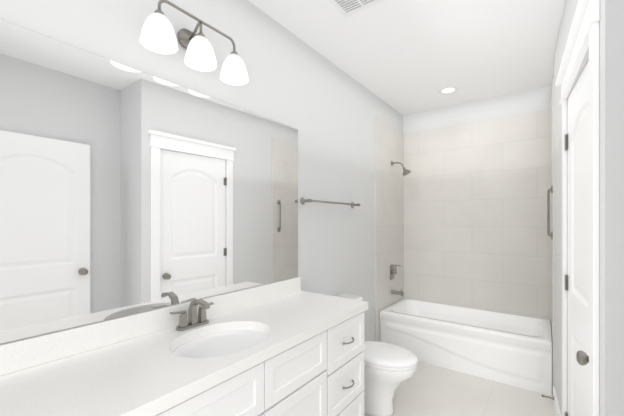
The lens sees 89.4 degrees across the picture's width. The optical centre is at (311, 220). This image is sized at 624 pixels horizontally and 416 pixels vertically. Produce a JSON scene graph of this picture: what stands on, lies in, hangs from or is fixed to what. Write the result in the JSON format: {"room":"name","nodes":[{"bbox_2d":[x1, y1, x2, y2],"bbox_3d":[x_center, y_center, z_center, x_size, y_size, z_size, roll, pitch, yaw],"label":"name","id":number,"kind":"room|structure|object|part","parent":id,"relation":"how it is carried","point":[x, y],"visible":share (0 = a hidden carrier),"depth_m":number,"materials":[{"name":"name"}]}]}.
{"room":"bathroom","nodes":[
{"label":"bathroom","id":0,"kind":"room"},
{"bbox_2d":[0,0,402,343],"bbox_3d":[-0.221,0.035,2.244,0.100,2.770,4.750,0,0,36],"label":"wall","id":1,"kind":"structure","parent":0,"point":[327,109],"depth_m":2.33,"materials":[{"name":"white paint"}]},
{"bbox_2d":[0,19,297,343],"bbox_3d":[-0.809,-0.131,1.356,0.006,1.078,2.374,0,0,36],"label":"mirror","id":2,"kind":"object","parent":1,"relation":"attached to","point":[125,190],"visible":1,"depth_m":1.35,"materials":[{"name":"clear glass"}]},
{"bbox_2d":[0,277,299,376],"bbox_3d":[-0.804,0.460,1.348,0.019,0.099,2.408,0,0,36],"label":"backsplash","id":3,"kind":"structure","parent":1,"relation":"attached to","point":[24,353],"depth_m":1.29,"materials":[{"name":"white stone"}]},
{"bbox_2d":[140,0,247,85],"bbox_3d":[-0.557,-0.851,1.516,0.222,0.218,0.546,0,0,36],"label":"sconce","id":4,"kind":"object","parent":1,"relation":"attached to","point":[157,35],"visible":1,"depth_m":1.45,"materials":[{"name":"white glass"}]},
{"bbox_3d":[-0.645,-0.804,1.333,0.146,0.125,0.146,0,0,36],"label":"lamp shade","id":5,"kind":"part","parent":4,"relation":"part of","materials":[{"name":"white glass"}]},
{"bbox_3d":[-0.577,-0.911,1.531,0.172,0.097,0.446,0,0,36],"label":"frame","id":6,"kind":"part","parent":4,"relation":"part of","materials":[{"name":"silver metal"}]},
{"bbox_3d":[-0.526,-0.804,1.494,0.146,0.125,0.146,0,0,36],"label":"lamp shade","id":7,"kind":"part","parent":4,"relation":"part of","materials":[{"name":"white glass"}]},
{"bbox_3d":[-0.408,-0.804,1.655,0.146,0.125,0.146,0,0,36],"label":"lamp shade","id":8,"kind":"part","parent":4,"relation":"part of","materials":[{"name":"white glass"}]},
{"bbox_2d":[300,197,359,207],"bbox_3d":[0.187,-0.150,2.645,0.080,0.053,0.814,0,0,36],"label":"towel rail","id":9,"kind":"object","parent":1,"relation":"attached to","point":[303,200],"visible":1,"depth_m":2.48,"materials":[{"name":"silver metal"}]},
{"bbox_2d":[375,116,403,340],"bbox_3d":[0.921,0.150,3.699,0.012,2.540,0.828,0,0,36],"label":"tiled wall","id":10,"kind":"structure","parent":1,"relation":"attached to","point":[389,205],"depth_m":3.61,"materials":[{"name":"beige tile"}]},
{"bbox_2d":[390,264,400,279],"bbox_3d":[0.984,0.599,3.685,0.105,0.172,0.110,0,0,36],"label":"shower valve","id":11,"kind":"object","parent":10,"relation":"attached to","point":[392,271],"visible":0.98,"depth_m":3.68,"materials":[{"name":"silver metal"}]},
{"bbox_2d":[391,289,403,295],"bbox_3d":[0.999,0.829,3.674,0.142,0.075,0.054,0,0,36],"label":"tub spout","id":12,"kind":"object","parent":10,"relation":"attached to","point":[401,292],"visible":1,"depth_m":3.65,"materials":[{"name":"silver metal"}]},
{"bbox_2d":[391,161,410,175],"bbox_3d":[1.032,-0.615,3.650,0.223,0.190,0.100,0,0,36],"label":"shower head","id":13,"kind":"object","parent":10,"relation":"attached to","point":[406,171],"visible":1,"depth_m":3.62},
{"bbox_2d":[248,0,564,115],"bbox_3d":[0.656,-1.390,1.597,2.280,0.080,4.750,0,0,36],"label":"ceiling","id":14,"kind":"structure","parent":0,"point":[404,57],"depth_m":2.40,"materials":[{"name":"white paint"}]},
{"bbox_2d":[329,0,384,17],"bbox_3d":[0.253,-1.343,1.876,0.290,0.012,0.290,0,0,36],"label":"ceiling vent","id":15,"kind":"object","parent":14,"relation":"in","point":[346,8],"visible":0.96,"depth_m":1.96,"materials":[{"name":"white plastic"}]},
{"bbox_2d":[438,86,457,93],"bbox_3d":[1.403,-1.345,3.252,0.188,0.009,0.188,0,0,36],"label":"recessed light","id":16,"kind":"object","parent":14,"relation":"in","point":[449,90],"visible":1,"depth_m":3.25,"materials":[{"name":"white plastic"}]},
{"bbox_2d":[364,361,554,415],"bbox_3d":[0.656,1.460,1.597,2.280,0.080,4.750,0,0,36],"label":"floor","id":17,"kind":"structure","parent":0,"point":[426,389],"depth_m":2.54,"materials":[{"name":"tile"}]},
{"bbox_2d":[148,309,367,415],"bbox_3d":[-0.582,0.989,1.177,0.580,0.863,2.396,0,0,36],"label":"bathroom vanity","id":18,"kind":"object","parent":17,"relation":"on","point":[322,374],"depth_m":1.47,"materials":[{"name":"white paint"}]},
{"bbox_2d":[0,289,367,415],"bbox_3d":[-0.586,0.533,1.187,0.562,0.046,2.408,0,0,36],"label":"countertop","id":19,"kind":"structure","parent":18,"relation":"on","point":[136,376],"depth_m":1.10,"materials":[{"name":"white stone"}]},
{"bbox_2d":[168,297,215,328],"bbox_3d":[-0.539,0.441,1.503,0.149,0.137,0.226,0,0,36],"label":"faucet","id":20,"kind":"object","parent":19,"relation":"on","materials":[{"name":"silver metal"}]},
{"bbox_2d":[164,321,275,364],"bbox_3d":[-0.388,0.629,1.392,0.407,0.169,0.502,0,0,36],"label":"sink","id":21,"kind":"object","parent":19,"relation":"in","point":[212,346],"depth_m":1.43,"materials":[{"name":"white ceramic"}]},
{"bbox_2d":[336,294,417,415],"bbox_3d":[0.438,1.030,2.410,0.729,0.780,0.420,0,0,36],"label":"toilet","id":22,"kind":"object","parent":17,"relation":"on","point":[389,368],"visible":0.44,"depth_m":2.26,"materials":[{"name":"white ceramic"}]},
{"bbox_3d":[0.232,0.657,2.562,0.216,0.034,0.420,0,0,36],"label":"lid","id":23,"kind":"part","parent":22,"relation":"part of","materials":[{"name":"white ceramic"}]},
{"bbox_3d":[0.520,0.993,2.350,0.525,0.061,0.384,0,0,36],"label":"seat","id":24,"kind":"part","parent":22,"relation":"part of","materials":[{"name":"white plastic"}]},
{"bbox_2d":[379,298,551,395],"bbox_3d":[1.553,1.200,3.281,1.495,0.440,0.745,0,0,36],"label":"bathtub","id":25,"kind":"object","parent":17,"relation":"on","point":[510,349],"visible":0.96,"depth_m":3.00,"materials":[{"name":"white ceramic"}]},
{"bbox_2d":[403,86,551,132],"bbox_3d":[2.054,0.035,3.455,2.125,2.770,0.100,0,0,36],"label":"wall","id":26,"kind":"structure","parent":0,"point":[538,99],"depth_m":3.52,"materials":[{"name":"white paint"}]},
{"bbox_2d":[404,109,550,319],"bbox_3d":[1.779,0.150,3.588,1.525,2.540,0.012,0,0,36],"label":"tiled wall","id":27,"kind":"structure","parent":26,"relation":"attached to","point":[476,236],"depth_m":3.50,"materials":[{"name":"beige tile"}]},
{"bbox_2d":[553,54,554,77],"bbox_3d":[2.187,0.035,2.773,0.100,2.770,0.840,0,0,36],"label":"wall","id":28,"kind":"structure","parent":0,"point":[554,67],"depth_m":2.56,"materials":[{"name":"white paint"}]},
{"bbox_2d":[551,78,554,392],"bbox_3d":[2.139,0.150,2.801,0.012,2.540,0.828,0,0,36],"label":"tiled wall","id":29,"kind":"structure","parent":28,"relation":"attached to","point":[553,227],"depth_m":2.47,"materials":[{"name":"beige tile"}]},
{"bbox_2d":[547,185,551,238],"bbox_3d":[1.951,-0.070,2.587,0.034,0.444,0.064,0,0,36],"label":"grab rail","id":30,"kind":"object","parent":29,"relation":"attached to","point":[548,211],"visible":1,"depth_m":2.59,"materials":[{"name":"silver metal"}]},
{"bbox_2d":[555,0,604,415],"bbox_3d":[1.486,0.035,1.738,0.100,2.770,1.668,0,0,33],"label":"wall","id":31,"kind":"structure","parent":0,"point":[561,42],"depth_m":1.85,"materials":[{"name":"white paint"}]},
{"bbox_2d":[553,386,561,415],"bbox_3d":[1.719,1.355,2.201,0.014,0.130,0.631,0,0,33],"label":"baseboard","id":32,"kind":"structure","parent":31,"relation":"attached to","point":[556,407],"depth_m":2.29,"materials":[{"name":"white paint"}]},
{"bbox_2d":[562,99,566,415],"bbox_3d":[1.520,0.349,1.898,0.018,2.142,0.085,0,0,33],"label":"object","id":33,"kind":"object","parent":31,"relation":"attached to","point":[564,261],"visible":0.92,"depth_m":1.86,"materials":[{"name":"white paint"}]},
{"bbox_2d":[555,0,588,86],"bbox_3d":[1.273,-0.855,1.545,0.048,0.035,0.998,0,0,33],"label":"cap","id":34,"kind":"object","parent":31,"relation":"attached to","point":[581,7],"visible":0.5,"depth_m":1.45,"materials":[{"name":"white paint"}]},
{"bbox_2d":[565,60,588,415],"bbox_3d":[1.322,0.347,1.533,0.047,2.130,0.792,0,0,31],"label":"closet door leaf","id":35,"kind":"structure","parent":31,"relation":"in","point":[578,238],"depth_m":1.60,"materials":[{"name":"white paint"}]},
{"bbox_3d":[1.496,-0.463,1.856,0.012,0.090,0.060,0,0,31],"label":"closet door hinge","id":36,"kind":"part","parent":35,"relation":"part of","materials":[{"name":"grey metal"}]},
{"bbox_3d":[1.496,0.362,1.856,0.012,0.090,0.060,0,0,31],"label":"closet door hinge","id":37,"kind":"part","parent":35,"relation":"part of","materials":[{"name":"grey metal"}]},
{"bbox_2d":[576,351,588,365],"bbox_3d":[1.115,0.557,1.274,0.073,0.066,0.067,0,0,36],"label":"door knob","id":38,"kind":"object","parent":35,"relation":"attached to","point":[582,358],"depth_m":1.26,"materials":[{"name":"silver metal"}]},
{"bbox_2d":[560,16,599,104],"bbox_3d":[1.281,-0.727,1.540,0.028,0.018,0.970,0,0,33],"label":"fillet","id":39,"kind":"object","parent":31,"relation":"attached to","point":[582,51],"visible":0.73,"depth_m":1.40,"materials":[{"name":"white paint"}]},
{"bbox_2d":[561,0,599,96],"bbox_3d":[1.284,-0.780,1.538,0.022,0.114,0.958,0,0,33],"label":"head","id":40,"kind":"object","parent":31,"relation":"attached to","point":[592,9],"visible":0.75,"depth_m":1.33},
{"bbox_2d":[589,22,599,415],"bbox_3d":[1.051,0.349,1.176,0.018,2.142,0.085,0,0,33],"label":"door frame","id":41,"kind":"structure","parent":31,"relation":"attached to","point":[594,221],"depth_m":1.14,"materials":[{"name":"white paint"}]},
{"bbox_2d":[605,0,623,415],"bbox_3d":[1.203,0.035,0.970,0.455,2.770,0.100,0,0,36],"label":"wall","id":42,"kind":"structure","parent":0,"point":[614,207],"depth_m":1.05,"materials":[{"name":"grey paint"}]}
]}

